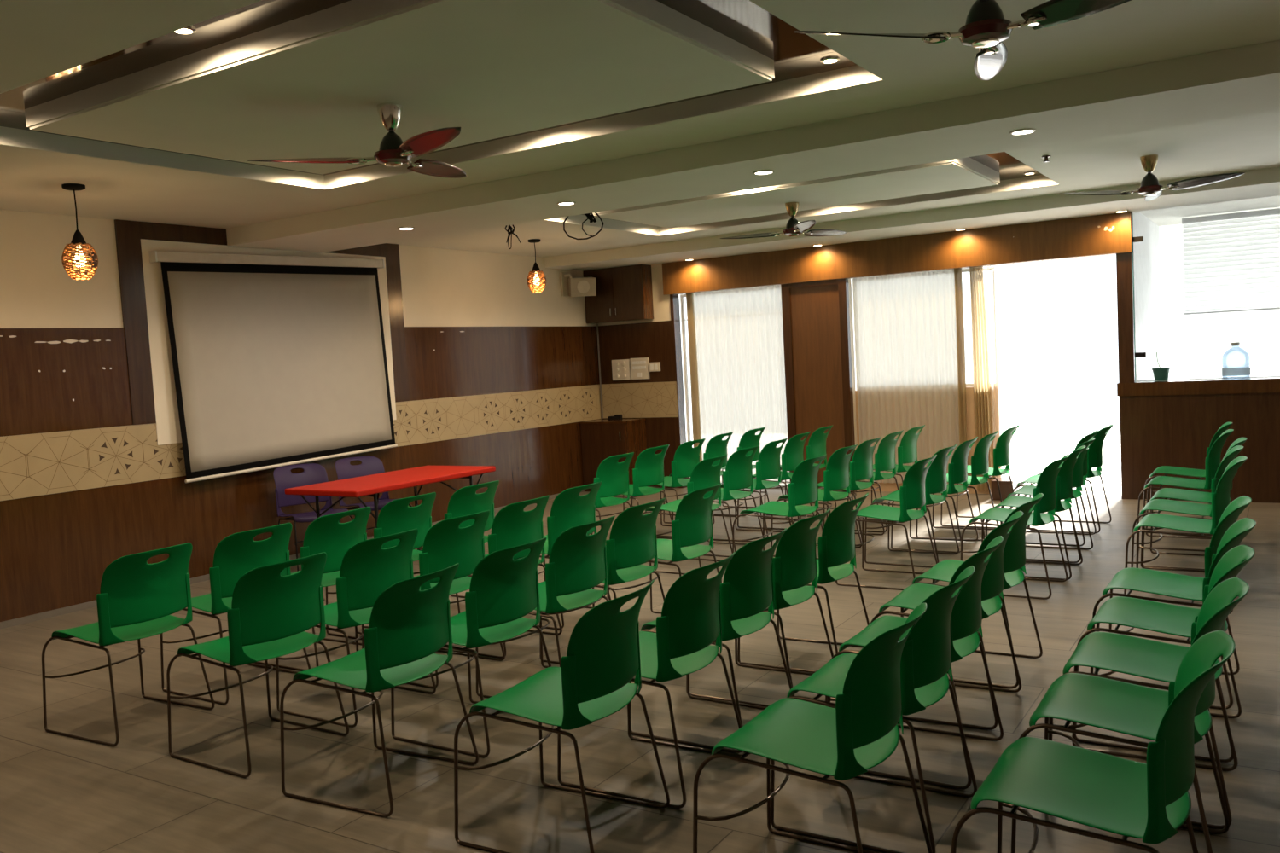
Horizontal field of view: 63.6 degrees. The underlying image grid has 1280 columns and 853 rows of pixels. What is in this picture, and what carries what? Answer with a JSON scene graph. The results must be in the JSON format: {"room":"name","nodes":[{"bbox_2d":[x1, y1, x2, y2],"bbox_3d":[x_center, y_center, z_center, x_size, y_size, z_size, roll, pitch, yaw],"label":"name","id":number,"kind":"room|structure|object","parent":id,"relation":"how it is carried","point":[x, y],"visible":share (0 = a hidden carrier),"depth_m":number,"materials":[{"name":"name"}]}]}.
{"room":"lecture hall","nodes":[
{"label":"lecture hall","id":0,"kind":"room"},
{"bbox_2d":[0,209,601,622],"bbox_3d":[-3.949,-0.230,7.418,0.174,3.017,13.010,-1,4,32],"label":"wall","id":1,"kind":"structure","parent":0,"point":[485,369],"depth_m":7.83,"materials":[{"name":"beige paint"}]},
{"bbox_2d":[148,250,397,482],"bbox_3d":[-2.972,-0.558,8.710,0.089,1.811,2.301,-1,4,32],"label":"projection screen","id":2,"kind":"object","parent":1,"relation":"attached to","point":[278,361],"visible":1,"depth_m":8.57,"materials":[{"name":"fabric"}]},
{"bbox_2d":[0,489,584,629],"bbox_3d":[-3.813,1.250,7.467,0.020,0.045,12.690,-1,4,32],"label":"baseboard","id":3,"kind":"structure","parent":1,"relation":"attached to","point":[48,614],"depth_m":7.18,"materials":[{"name":"wood"}]},
{"bbox_2d":[559,272,596,296],"bbox_3d":[-0.736,-1.669,12.124,0.398,0.294,0.242,-4,4,-15],"label":"wall speaker","id":4,"kind":"object","parent":1,"relation":"attached to","point":[572,287],"visible":1,"depth_m":12.06,"materials":[{"name":"white plastic"}]},
{"bbox_2d":[576,280,589,293],"bbox_3d":[-0.658,-1.628,12.036,0.150,0.150,0.010,-4,12,-15],"label":"speaker grille","id":5,"kind":"object","parent":4,"relation":"attached to","point":[583,287],"depth_m":12.04,"materials":[{"name":"white plastic"}]},
{"bbox_2d":[0,430,1279,852],"bbox_3d":[2.573,0.970,7.763,20.000,0.120,20.350,-1,4,32],"label":"floor","id":6,"kind":"structure","parent":0,"point":[59,794],"depth_m":4.31,"materials":[{"name":"grey tile"}]},
{"bbox_2d":[41,542,214,746],"bbox_3d":[-2.357,0.956,4.758,0.606,0.828,0.504,-1,4,29],"label":"chair","id":7,"kind":"object","parent":6,"relation":"on","point":[137,599],"visible":1,"depth_m":4.63,"materials":[{"name":"green plastic"}]},
{"bbox_2d":[160,523,310,704],"bbox_3d":[-2.057,0.908,5.253,0.606,0.828,0.504,-1,4,33],"label":"chair","id":8,"kind":"object","parent":6,"relation":"on","point":[237,554],"visible":0.53,"depth_m":5.05,"materials":[{"name":"green plastic"}]},
{"bbox_2d":[166,552,349,778],"bbox_3d":[-1.599,0.944,4.327,0.606,0.828,0.504,-1,4,33],"label":"chair","id":9,"kind":"object","parent":6,"relation":"on","point":[269,617],"visible":1,"depth_m":4.19,"materials":[{"name":"green plastic"}]},
{"bbox_2d":[254,506,370,671],"bbox_3d":[-1.776,0.863,5.705,0.606,0.828,0.504,-1,4,32],"label":"chair","id":10,"kind":"object","parent":6,"relation":"on","point":[326,534],"visible":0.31,"depth_m":5.52,"materials":[{"name":"green plastic"}]},
{"bbox_2d":[273,463,353,571],"bbox_3d":[-2.666,0.735,8.394,0.504,0.828,0.606,-6,5,-37],"label":"chair","id":11,"kind":"object","parent":6,"relation":"on","point":[313,474],"visible":0.71,"depth_m":8.51,"materials":[{"name":"purple plastic"}]},
{"bbox_2d":[275,528,436,727],"bbox_3d":[-1.327,0.896,4.835,0.606,0.828,0.504,-1,4,33],"label":"chair","id":12,"kind":"object","parent":6,"relation":"on","point":[368,569],"visible":0.76,"depth_m":4.64,"materials":[{"name":"green plastic"}]},
{"bbox_2d":[335,456,412,529],"bbox_3d":[-2.294,0.685,8.852,0.504,0.828,0.607,-6,5,-40],"label":"chair","id":13,"kind":"object","parent":6,"relation":"on","point":[370,465],"visible":0.38,"depth_m":8.99,"materials":[{"name":"purple plastic"}]},
{"bbox_2d":[279,563,478,817],"bbox_3d":[-0.973,0.938,3.897,0.606,0.828,0.504,-1,4,28],"label":"chair","id":14,"kind":"object","parent":6,"relation":"on","point":[408,624],"visible":1,"depth_m":3.76,"materials":[{"name":"green plastic"}]},
{"bbox_2d":[325,492,436,639],"bbox_3d":[-1.515,0.816,6.219,0.606,0.828,0.504,-1,4,33],"label":"chair","id":15,"kind":"object","parent":6,"relation":"on","point":[395,517],"visible":0.36,"depth_m":6.04,"materials":[{"name":"green plastic"}]},
{"bbox_2d":[285,465,495,551],"bbox_3d":[-1.888,0.754,8.092,0.760,0.725,1.520,-1,4,32],"label":"folding table","id":16,"kind":"object","parent":6,"relation":"on","point":[373,485],"visible":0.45,"depth_m":7.81,"materials":[{"name":"red plastic"}]},
{"bbox_2d":[361,510,505,688],"bbox_3d":[-1.062,0.849,5.333,0.606,0.828,0.504,-1,5,34],"label":"chair","id":17,"kind":"object","parent":6,"relation":"on","point":[445,544],"visible":0.59,"depth_m":5.16,"materials":[{"name":"green plastic"}]},
{"bbox_2d":[413,480,499,613],"bbox_3d":[-1.199,0.768,6.677,0.606,0.828,0.504,-1,4,32],"label":"chair","id":18,"kind":"object","parent":6,"relation":"on","point":[465,501],"visible":0.36,"depth_m":6.48,"materials":[{"name":"green plastic"}]},
{"bbox_2d":[390,536,551,757],"bbox_3d":[-0.687,0.890,4.402,0.607,0.828,0.504,-1,4,32],"label":"chair","id":19,"kind":"object","parent":6,"relation":"on","point":[503,590],"visible":0.89,"depth_m":4.23,"materials":[{"name":"green plastic"}]},
{"bbox_2d":[440,495,562,658],"bbox_3d":[-0.796,0.805,5.787,0.607,0.828,0.504,-1,4,33],"label":"chair","id":20,"kind":"object","parent":6,"relation":"on","point":[512,526],"visible":0.63,"depth_m":5.59,"materials":[{"name":"green plastic"}]},
{"bbox_2d":[475,516,615,698],"bbox_3d":[-0.409,0.842,4.904,0.607,0.828,0.504,-1,4,33],"label":"chair","id":21,"kind":"object","parent":6,"relation":"on","point":[577,564],"visible":0.86,"depth_m":4.72,"materials":[{"name":"green plastic"}]},
{"bbox_2d":[453,580,669,852],"bbox_3d":[-0.243,0.930,3.423,0.606,0.828,0.504,-1,4,29],"label":"chair","id":22,"kind":"object","parent":6,"relation":"on","point":[590,684],"visible":1,"depth_m":3.30,"materials":[{"name":"green plastic"}]},
{"bbox_2d":[536,481,610,629],"bbox_3d":[-0.524,0.756,6.314,0.607,0.828,0.504,-1,5,34],"label":"chair","id":23,"kind":"object","parent":6,"relation":"on","point":[569,509],"visible":0.57,"depth_m":6.09,"materials":[{"name":"green plastic"}]},
{"bbox_2d":[539,497,665,664],"bbox_3d":[-0.158,0.794,5.425,0.606,0.828,0.504,-1,4,33],"label":"chair","id":24,"kind":"object","parent":6,"relation":"on","point":[631,544],"visible":0.81,"depth_m":5.24,"materials":[{"name":"green plastic"}]},
{"bbox_2d":[579,418,646,491],"bbox_3d":[-0.310,0.343,12.379,0.636,0.838,0.503,-1,4,32],"label":"base cabinet","id":25,"kind":"object","parent":6,"relation":"on","point":[602,439],"visible":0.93,"depth_m":12.21,"materials":[{"name":"brown laminate"}]},
{"bbox_2d":[593,452,634,528],"bbox_3d":[-0.336,0.624,8.177,0.606,0.828,0.504,-1,4,34],"label":"chair","id":26,"kind":"object","parent":6,"relation":"on","point":[613,475],"visible":0.75,"depth_m":7.99,"materials":[{"name":"green plastic"}]},
{"bbox_2d":[591,444,672,539],"bbox_3d":[-0.044,0.573,8.711,0.606,0.828,0.504,-1,4,34],"label":"chair","id":27,"kind":"object","parent":6,"relation":"on","point":[648,470],"visible":0.84,"depth_m":8.52,"materials":[{"name":"green plastic"}]},
{"bbox_2d":[557,552,744,808],"bbox_3d":[0.062,0.886,3.841,0.606,0.828,0.504,-1,4,31],"label":"chair","id":28,"kind":"object","parent":6,"relation":"on","point":[689,622],"visible":0.87,"depth_m":3.66,"materials":[{"name":"green plastic"}]},
{"bbox_2d":[606,482,721,613],"bbox_3d":[0.177,0.743,5.926,0.607,0.828,0.504,-1,4,31],"label":"chair","id":29,"kind":"object","parent":6,"relation":"on","point":[692,526],"visible":0.85,"depth_m":5.75,"materials":[{"name":"green plastic"}]},
{"bbox_2d":[631,438,705,537],"bbox_3d":[0.288,0.526,9.162,0.607,0.828,0.504,-1,4,34],"label":"chair","id":30,"kind":"object","parent":6,"relation":"on","point":[686,456],"visible":0.64,"depth_m":8.95,"materials":[{"name":"green plastic"}]},
{"bbox_2d":[642,453,732,574],"bbox_3d":[0.351,0.625,7.598,0.607,0.828,0.504,-1,4,33],"label":"chair","id":31,"kind":"object","parent":6,"relation":"on","point":[704,474],"visible":0.69,"depth_m":7.44,"materials":[{"name":"green plastic"}]},
{"bbox_2d":[663,431,737,524],"bbox_3d":[0.586,0.473,9.730,0.606,0.828,0.504,-1,4,32],"label":"chair","id":32,"kind":"object","parent":6,"relation":"on","point":[716,446],"visible":0.52,"depth_m":9.53,"materials":[{"name":"green plastic"}]},
{"bbox_2d":[629,528,794,753],"bbox_3d":[0.318,0.842,4.309,0.606,0.828,0.504,-1,4,33],"label":"chair","id":33,"kind":"object","parent":6,"relation":"on","point":[746,589],"visible":0.77,"depth_m":4.11,"materials":[{"name":"green plastic"}]},
{"bbox_2d":[682,445,762,557],"bbox_3d":[0.652,0.570,8.186,0.606,0.828,0.504,-1,4,34],"label":"chair","id":34,"kind":"object","parent":6,"relation":"on","point":[737,474],"visible":0.83,"depth_m":7.98,"materials":[{"name":"green plastic"}]},
{"bbox_2d":[711,427,769,516],"bbox_3d":[0.940,0.426,10.150,0.606,0.828,0.504,-1,4,33],"label":"chair","id":35,"kind":"object","parent":6,"relation":"on","point":[748,439],"visible":0.38,"depth_m":9.95,"materials":[{"name":"green plastic"}]},
{"bbox_2d":[712,437,791,541],"bbox_3d":[0.951,0.519,8.717,0.606,0.828,0.504,-1,4,31],"label":"chair","id":36,"kind":"object","parent":6,"relation":"on","point":[768,467],"visible":0.73,"depth_m":8.52,"materials":[{"name":"green plastic"}]},
{"bbox_2d":[686,508,833,707],"bbox_3d":[0.579,0.798,4.756,0.606,0.828,0.504,-1,4,32],"label":"chair","id":37,"kind":"object","parent":6,"relation":"on","point":[794,561],"visible":0.77,"depth_m":4.55,"materials":[{"name":"green plastic"}]},
{"bbox_2d":[737,431,814,529],"bbox_3d":[1.235,0.469,9.257,0.607,0.828,0.504,-1,4,31],"label":"chair","id":38,"kind":"object","parent":6,"relation":"on","point":[793,455],"visible":0.71,"depth_m":9.04,"materials":[{"name":"green plastic"}]},
{"bbox_2d":[732,453,826,553],"bbox_3d":[1.011,0.613,7.236,0.606,0.828,0.504,-1,4,33],"label":"chair","id":39,"kind":"object","parent":6,"relation":"on","point":[802,490],"visible":0.99,"depth_m":7.08,"materials":[{"name":"green plastic"}]},
{"bbox_2d":[764,425,836,517],"bbox_3d":[1.554,0.410,9.895,0.607,0.828,0.504,-1,4,32],"label":"chair","id":40,"kind":"object","parent":6,"relation":"on","point":[816,447],"visible":0.64,"depth_m":9.69,"materials":[{"name":"green plastic"}]},
{"bbox_2d":[737,492,869,673],"bbox_3d":[0.854,0.754,5.202,0.606,0.828,0.504,-1,4,31],"label":"chair","id":41,"kind":"object","parent":6,"relation":"on","point":[836,544],"visible":0.79,"depth_m":4.99,"materials":[{"name":"green plastic"}]},
{"bbox_2d":[692,603,932,852],"bbox_3d":[0.516,0.920,2.949,0.606,0.828,0.504,-1,4,32],"label":"chair","id":42,"kind":"object","parent":6,"relation":"on","point":[845,741],"visible":1,"depth_m":2.83,"materials":[{"name":"green plastic"}]},
{"bbox_2d":[770,443,861,559],"bbox_3d":[1.361,0.553,7.864,0.606,0.828,0.504,-1,4,33],"label":"chair","id":43,"kind":"object","parent":6,"relation":"on","point":[836,477],"visible":0.85,"depth_m":7.66,"materials":[{"name":"green plastic"}]},
{"bbox_2d":[799,436,884,545],"bbox_3d":[1.654,0.505,8.362,0.607,0.828,0.504,-1,4,33],"label":"chair","id":44,"kind":"object","parent":6,"relation":"on","point":[861,465],"visible":0.73,"depth_m":8.14,"materials":[{"name":"green plastic"}]},
{"bbox_2d":[826,430,904,532],"bbox_3d":[1.968,0.453,8.891,0.606,0.828,0.504,-1,4,33],"label":"chair","id":45,"kind":"object","parent":6,"relation":"on","point":[885,456],"visible":0.81,"depth_m":8.67,"materials":[{"name":"green plastic"}]},
{"bbox_2d":[770,565,977,852],"bbox_3d":[0.792,0.876,3.393,0.606,0.828,0.504,-1,4,32],"label":"chair","id":46,"kind":"object","parent":6,"relation":"on","point":[926,657],"visible":0.85,"depth_m":3.23,"materials":[{"name":"green plastic"}]},
{"bbox_2d":[835,454,937,590],"bbox_3d":[1.651,0.607,6.803,0.606,0.828,0.504,-1,4,33],"label":"chair","id":47,"kind":"object","parent":6,"relation":"on","point":[912,491],"visible":0.89,"depth_m":6.64,"materials":[{"name":"green plastic"}]},
{"bbox_2d":[851,424,927,522],"bbox_3d":[2.278,0.407,9.348,0.606,0.828,0.504,-1,4,34],"label":"chair","id":48,"kind":"object","parent":6,"relation":"on","point":[907,450],"visible":0.74,"depth_m":9.12,"materials":[{"name":"green plastic"}]},
{"bbox_2d":[864,443,959,568],"bbox_3d":[1.978,0.548,7.436,0.607,0.828,0.504,-1,4,33],"label":"chair","id":49,"kind":"object","parent":6,"relation":"on","point":[935,481],"visible":0.89,"depth_m":7.28,"materials":[{"name":"green plastic"}]},
{"bbox_2d":[825,535,1003,789],"bbox_3d":[1.052,0.830,3.874,0.606,0.828,0.504,-1,4,32],"label":"chair","id":50,"kind":"object","parent":6,"relation":"on","point":[966,618],"visible":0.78,"depth_m":3.73,"materials":[{"name":"green plastic"}]},
{"bbox_2d":[890,436,978,552],"bbox_3d":[2.274,0.502,7.888,0.606,0.828,0.504,-1,4,31],"label":"chair","id":51,"kind":"object","parent":6,"relation":"on","point":[957,468],"visible":0.7,"depth_m":7.67,"materials":[{"name":"green plastic"}]},
{"bbox_2d":[869,511,1023,730],"bbox_3d":[1.323,0.781,4.407,0.606,0.828,0.504,-1,4,31],"label":"chair","id":52,"kind":"object","parent":6,"relation":"on","point":[913,596],"visible":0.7,"depth_m":4.29,"materials":[{"name":"green plastic"}]},
{"bbox_2d":[915,430,998,541],"bbox_3d":[2.577,0.459,8.309,0.607,0.828,0.504,-1,4,31],"label":"chair","id":53,"kind":"object","parent":6,"relation":"on","point":[980,463],"visible":0.8,"depth_m":8.09,"materials":[{"name":"green plastic"}]},
{"bbox_2d":[902,493,1043,688],"bbox_3d":[1.592,0.735,4.882,0.606,0.828,0.504,-1,4,33],"label":"chair","id":54,"kind":"object","parent":6,"relation":"on","point":[1015,549],"visible":0.68,"depth_m":4.74,"materials":[{"name":"green plastic"}]},
{"bbox_2d":[940,424,1019,529],"bbox_3d":[2.913,0.410,8.774,0.606,0.828,0.504,-1,4,32],"label":"chair","id":55,"kind":"object","parent":6,"relation":"on","point":[1001,452],"visible":0.77,"depth_m":8.56,"materials":[{"name":"green plastic"}]},
{"bbox_2d":[991,477,1019,500],"bbox_3d":[3.569,0.609,10.084,0.200,0.190,0.280,-1,4,32],"label":"box","id":56,"kind":"object","parent":6,"relation":"on","point":[1004,483],"visible":0.71,"depth_m":9.99,"materials":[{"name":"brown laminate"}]},
{"bbox_2d":[960,454,1069,599],"bbox_3d":[2.347,0.595,6.411,0.606,0.828,0.504,-1,4,33],"label":"chair","id":57,"kind":"object","parent":6,"relation":"on","point":[1045,485],"visible":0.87,"depth_m":6.23,"materials":[{"name":"green plastic"}]},
{"bbox_2d":[985,445,1085,580],"bbox_3d":[2.642,0.549,6.862,0.606,0.828,0.504,-1,4,31],"label":"chair","id":58,"kind":"object","parent":6,"relation":"on","point":[1064,480],"visible":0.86,"depth_m":6.66,"materials":[{"name":"green plastic"}]},
{"bbox_2d":[1000,437,1095,563],"bbox_3d":[2.917,0.503,7.347,0.607,0.828,0.504,-1,4,33],"label":"chair","id":59,"kind":"object","parent":6,"relation":"on","point":[1078,469],"visible":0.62,"depth_m":7.22,"materials":[{"name":"green plastic"}]},
{"bbox_2d":[1011,430,1098,546],"bbox_3d":[3.183,0.453,7.897,0.606,0.828,0.504,-1,4,33],"label":"chair","id":60,"kind":"object","parent":6,"relation":"on","point":[1033,479],"visible":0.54,"depth_m":7.80,"materials":[{"name":"green plastic"}]},
{"bbox_2d":[1029,424,1113,533],"bbox_3d":[3.507,0.405,8.358,0.606,0.828,0.504,-1,5,34],"label":"chair","id":61,"kind":"object","parent":6,"relation":"on","point":[1094,453],"visible":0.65,"depth_m":8.12,"materials":[{"name":"green plastic"}]},
{"bbox_2d":[950,630,1235,852],"bbox_3d":[1.114,0.915,2.528,0.606,0.828,0.504,-1,4,32],"label":"chair","id":62,"kind":"object","parent":6,"relation":"on","point":[1151,800],"visible":1,"depth_m":2.46,"materials":[{"name":"green plastic"}]},
{"bbox_2d":[1011,577,1249,852],"bbox_3d":[1.449,0.863,3.044,0.607,0.828,0.504,-1,4,32],"label":"chair","id":63,"kind":"object","parent":6,"relation":"on","point":[1137,711],"visible":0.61,"depth_m":3.03,"materials":[{"name":"green plastic"}]},
{"bbox_2d":[1048,545,1255,829],"bbox_3d":[1.732,0.819,3.491,0.606,0.828,0.504,-1,4,32],"label":"chair","id":64,"kind":"object","parent":6,"relation":"on","point":[1152,660],"visible":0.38,"depth_m":3.50,"materials":[{"name":"green plastic"}]},
{"bbox_2d":[1076,517,1256,762],"bbox_3d":[2.027,0.771,3.980,0.606,0.828,0.504,-1,4,33],"label":"chair","id":65,"kind":"object","parent":6,"relation":"on","point":[1135,613],"visible":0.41,"depth_m":3.96,"materials":[{"name":"green plastic"}]},
{"bbox_2d":[1090,495,1251,709],"bbox_3d":[2.316,0.722,4.493,0.606,0.828,0.504,-1,4,33],"label":"chair","id":66,"kind":"object","parent":6,"relation":"on","point":[1170,584],"visible":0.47,"depth_m":4.45,"materials":[{"name":"green plastic"}]},
{"bbox_2d":[1136,429,1233,552],"bbox_3d":[3.942,0.441,7.453,0.606,0.828,0.504,-1,4,33],"label":"chair","id":67,"kind":"object","parent":6,"relation":"on","point":[1213,461],"visible":0.86,"depth_m":7.34,"materials":[{"name":"green plastic"}]},
{"bbox_2d":[1123,455,1247,614],"bbox_3d":[3.111,0.589,5.877,0.606,0.828,0.504,-1,4,33],"label":"chair","id":68,"kind":"object","parent":6,"relation":"on","point":[1220,498],"visible":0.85,"depth_m":5.80,"materials":[{"name":"green plastic"}]},
{"bbox_2d":[1130,445,1243,572],"bbox_3d":[3.397,0.539,6.402,0.606,0.828,0.504,-1,4,33],"label":"chair","id":69,"kind":"object","parent":6,"relation":"on","point":[1173,506],"visible":0.53,"depth_m":6.38,"materials":[{"name":"green plastic"}]},
{"bbox_2d":[1143,422,1232,535],"bbox_3d":[4.256,0.387,8.016,0.607,0.828,0.504,-1,4,32],"label":"chair","id":70,"kind":"object","parent":6,"relation":"on","point":[1164,469],"visible":0.38,"depth_m":7.98,"materials":[{"name":"green plastic"}]},
{"bbox_2d":[1142,437,1247,570],"bbox_3d":[3.680,0.494,6.847,0.607,0.828,0.504,-1,4,32],"label":"chair","id":71,"kind":"object","parent":6,"relation":"on","point":[1187,495],"visible":0.34,"depth_m":6.89,"materials":[{"name":"green plastic"}]},
{"bbox_2d":[0,0,1279,257],"bbox_3d":[0.256,-1.663,4.627,10.295,0.250,13.040,-1,4,32],"label":"ceiling","id":72,"kind":"structure","parent":0,"point":[39,39],"depth_m":4.82,"materials":[{"name":"paint"}]},
{"bbox_2d":[61,183,98,279],"bbox_3d":[-3.369,-1.163,6.187,0.190,0.560,0.190,-1,4,32],"label":"pendant lamp","id":73,"kind":"object","parent":72,"relation":"hanging from","point":[79,258],"visible":1,"depth_m":6.16,"materials":[{"name":"orange glass"}]},
{"bbox_2d":[247,102,466,178],"bbox_3d":[-1.033,-1.343,4.794,1.093,0.271,1.049,-1,4,32],"label":"ceiling fan","id":74,"kind":"object","parent":72,"relation":"hanging from","point":[392,151],"visible":1,"depth_m":4.69,"materials":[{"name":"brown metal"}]},
{"bbox_2d":[0,0,856,175],"bbox_3d":[-1.134,-1.586,4.709,3.790,0.050,2.478,-1,4,32],"label":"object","id":75,"kind":"structure","parent":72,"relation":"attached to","point":[794,55],"depth_m":4.20,"materials":[{"name":"paint"}]},
{"bbox_2d":[526,238,546,293],"bbox_3d":[-1.020,-1.568,10.101,0.190,0.515,0.190,-1,4,32],"label":"pendant lamp","id":76,"kind":"object","parent":72,"relation":"hanging from","point":[537,279],"visible":1,"depth_m":10.06,"materials":[{"name":"orange glass"}]},
{"bbox_2d":[563,212,603,239],"bbox_3d":[-0.433,-1.573,7.902,0.307,0.286,0.074,-2,4,9],"label":"cable bundle","id":77,"kind":"object","parent":72,"relation":"hanging from","point":[589,216],"visible":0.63,"depth_m":7.90,"materials":[{"name":"black plastic"}]},
{"bbox_2d":[226,40,1279,253],"bbox_3d":[1.136,-1.612,6.011,9.995,0.147,0.940,-1,4,32],"label":"beam","id":78,"kind":"structure","parent":72,"relation":"attached to","point":[1244,80],"depth_m":5.77,"materials":[{"name":"paint"}]},
{"bbox_2d":[720,202,846,238],"bbox_3d":[1.191,-1.714,8.641,1.036,0.271,1.099,-1,4,32],"label":"ceiling fan","id":79,"kind":"object","parent":72,"relation":"hanging from","point":[794,228],"visible":1,"depth_m":8.52,"materials":[{"name":"gold metal"}]},
{"bbox_2d":[580,151,1042,226],"bbox_3d":[1.272,-1.964,8.504,3.790,0.050,1.880,-1,4,32],"label":"lining","id":80,"kind":"object","parent":72,"relation":"attached to","point":[1009,167],"visible":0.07,"depth_m":7.83,"materials":[{"name":"mirror"}]},
{"bbox_2d":[543,166,1279,270],"bbox_3d":[3.421,-1.980,9.617,9.995,0.127,1.130,-1,4,32],"label":"ceiling beam","id":81,"kind":"structure","parent":72,"relation":"attached to","point":[1259,183],"depth_m":9.55,"materials":[{"name":"paint"}]},
{"bbox_2d":[794,0,1131,80],"bbox_3d":[1.214,-1.370,3.355,1.085,0.271,1.062,-1,4,32],"label":"ceiling fan","id":82,"kind":"object","parent":72,"relation":"hanging from","point":[986,27],"visible":1,"depth_m":3.26,"materials":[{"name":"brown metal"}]},
{"bbox_2d":[1059,154,1245,201],"bbox_3d":[3.644,-1.758,7.296,1.108,0.271,1.005,-1,4,32],"label":"ceiling fan","id":83,"kind":"object","parent":72,"relation":"hanging from","point":[1150,188],"visible":1,"depth_m":7.14,"materials":[{"name":"gold metal"}]},
{"bbox_2d":[595,211,1279,503],"bbox_3d":[3.743,-0.646,10.098,9.995,2.670,0.180,-1,4,32],"label":"wall","id":84,"kind":"structure","parent":0,"point":[659,398],"depth_m":10.26,"materials":[{"name":"beige paint"}]},
{"bbox_2d":[582,264,653,323],"bbox_3d":[-0.270,-1.574,12.331,0.834,0.636,0.245,-1,4,32],"label":"upper cabinet","id":85,"kind":"object","parent":84,"relation":"attached to","point":[624,293],"visible":1,"depth_m":12.19,"materials":[{"name":"brown laminate"}]},
{"bbox_2d":[611,359,631,380],"bbox_3d":[-0.231,-0.686,12.498,0.247,0.248,0.050,-1,4,32],"label":"board","id":86,"kind":"object","parent":84,"relation":"attached to","point":[620,369],"visible":1,"depth_m":12.49,"materials":[{"name":"white plastic"}]},
{"bbox_2d":[630,357,649,379],"bbox_3d":[-0.002,-0.694,12.361,0.242,0.255,0.036,-1,4,32],"label":"board","id":87,"kind":"object","parent":84,"relation":"attached to","point":[639,367],"visible":1,"depth_m":12.34,"materials":[{"name":"white plastic"}]},
{"bbox_2d":[680,294,787,488],"bbox_3d":[1.124,-0.431,11.934,1.380,2.285,0.040,-1,4,32],"label":"window","id":88,"kind":"structure","parent":84,"relation":"in","point":[682,296],"depth_m":12.26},
{"bbox_2d":[686,285,790,484],"bbox_3d":[1.117,-0.460,11.792,1.230,2.240,0.072,-1,4,32],"label":"sheer curtain","id":89,"kind":"object","parent":84,"relation":"hanging from","point":[736,348],"visible":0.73,"depth_m":11.78,"materials":[{"name":"beige fabric"}]},
{"bbox_2d":[780,278,856,492],"bbox_3d":[1.940,-0.428,11.218,0.745,2.283,0.075,-1,4,32],"label":"door","id":90,"kind":"structure","parent":84,"relation":"in","point":[816,315],"depth_m":11.18,"materials":[{"name":"laminate"}]},
{"bbox_2d":[853,267,968,484],"bbox_3d":[2.794,-0.500,10.719,1.146,2.200,0.072,-1,4,32],"label":"sheer curtain","id":91,"kind":"object","parent":84,"relation":"hanging from","point":[910,327],"visible":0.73,"depth_m":10.69,"materials":[{"name":"beige fabric"}]},
{"bbox_2d":[851,266,1000,390],"bbox_3d":[2.948,-0.995,10.722,1.500,1.200,0.040,-1,4,32],"label":"window","id":92,"kind":"structure","parent":84,"relation":"in","point":[997,383],"depth_m":10.33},
{"bbox_2d":[855,386,1001,494],"bbox_3d":[2.982,0.148,10.754,1.500,1.085,0.020,-1,4,32],"label":"wall","id":93,"kind":"structure","parent":84,"relation":"attached to","point":[995,401],"depth_m":10.48,"materials":[{"name":"beige paint"}]},
{"bbox_2d":[969,266,994,491],"bbox_3d":[3.909,-0.486,10.044,1.327,2.260,0.072,-1,4,32],"label":"sheer curtain","id":94,"kind":"object","parent":84,"relation":"hanging from","point":[983,427],"visible":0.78,"depth_m":10.34,"materials":[{"name":"white fabric"}]},
{"bbox_2d":[1117,196,1279,396],"bbox_3d":[6.188,-1.147,8.505,4.150,1.682,0.170,-1,4,32],"label":"window","id":95,"kind":"structure","parent":84,"relation":"in","point":[1137,239],"depth_m":9.28,"materials":[{"name":"brown wood"}]},
{"bbox_2d":[1116,251,1134,383],"bbox_3d":[4.510,-1.006,9.582,0.130,1.197,0.130,-1,4,32],"label":"post","id":96,"kind":"object","parent":95,"relation":"on","point":[1124,260],"visible":1,"depth_m":9.53,"materials":[{"name":"brown laminate"}]},
{"bbox_2d":[1136,376,1279,382],"bbox_3d":[6.401,-0.400,8.789,4.110,0.106,0.408,-1,4,32],"label":"ledge","id":97,"kind":"object","parent":84,"relation":"on","point":[1253,376],"depth_m":9.51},
{"bbox_2d":[1152,352,1169,381],"bbox_3d":[4.874,-0.565,9.662,0.152,0.270,0.152,-1,4,32],"label":"plant pot","id":98,"kind":"object","parent":97,"relation":"on","point":[1160,374],"visible":1,"depth_m":9.62,"materials":[{"name":"green plastic"}]},
{"bbox_2d":[1221,342,1250,376],"bbox_3d":[5.405,-0.603,9.370,0.227,0.327,0.227,-1,4,32],"label":"water bottle","id":99,"kind":"object","parent":97,"relation":"on","point":[1236,371],"visible":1,"depth_m":9.29,"materials":[{"name":"blue plastic"}]},
{"bbox_2d":[1132,212,1162,381],"bbox_3d":[5.221,-0.783,10.669,0.070,2.730,2.340,-1,4,32],"label":"wall","id":100,"kind":"structure","parent":0,"point":[1146,253],"depth_m":10.55,"materials":[{"name":"paint"}]},
{"bbox_2d":[1140,197,1279,226],"bbox_3d":[4.957,-2.263,11.579,20.000,0.130,3.840,-1,4,32],"label":"ceiling","id":101,"kind":"structure","parent":0,"point":[1169,217],"depth_m":10.28,"materials":[{"name":"paint"}]},
{"bbox_2d":[1158,214,1279,379],"bbox_3d":[8.940,-0.924,9.691,7.280,2.720,0.006,-1,4,32],"label":"window","id":102,"kind":"structure","parent":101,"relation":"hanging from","point":[1195,346],"depth_m":11.38,"materials":[{"name":"glass"}]},
{"bbox_2d":[1181,208,1279,314],"bbox_3d":[7.118,-1.680,9.816,3.475,0.995,0.060,-1,4,32],"label":"window blind","id":103,"kind":"object","parent":101,"relation":"hanging from","point":[1272,212],"visible":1,"depth_m":10.51,"materials":[{"name":"plastic"}]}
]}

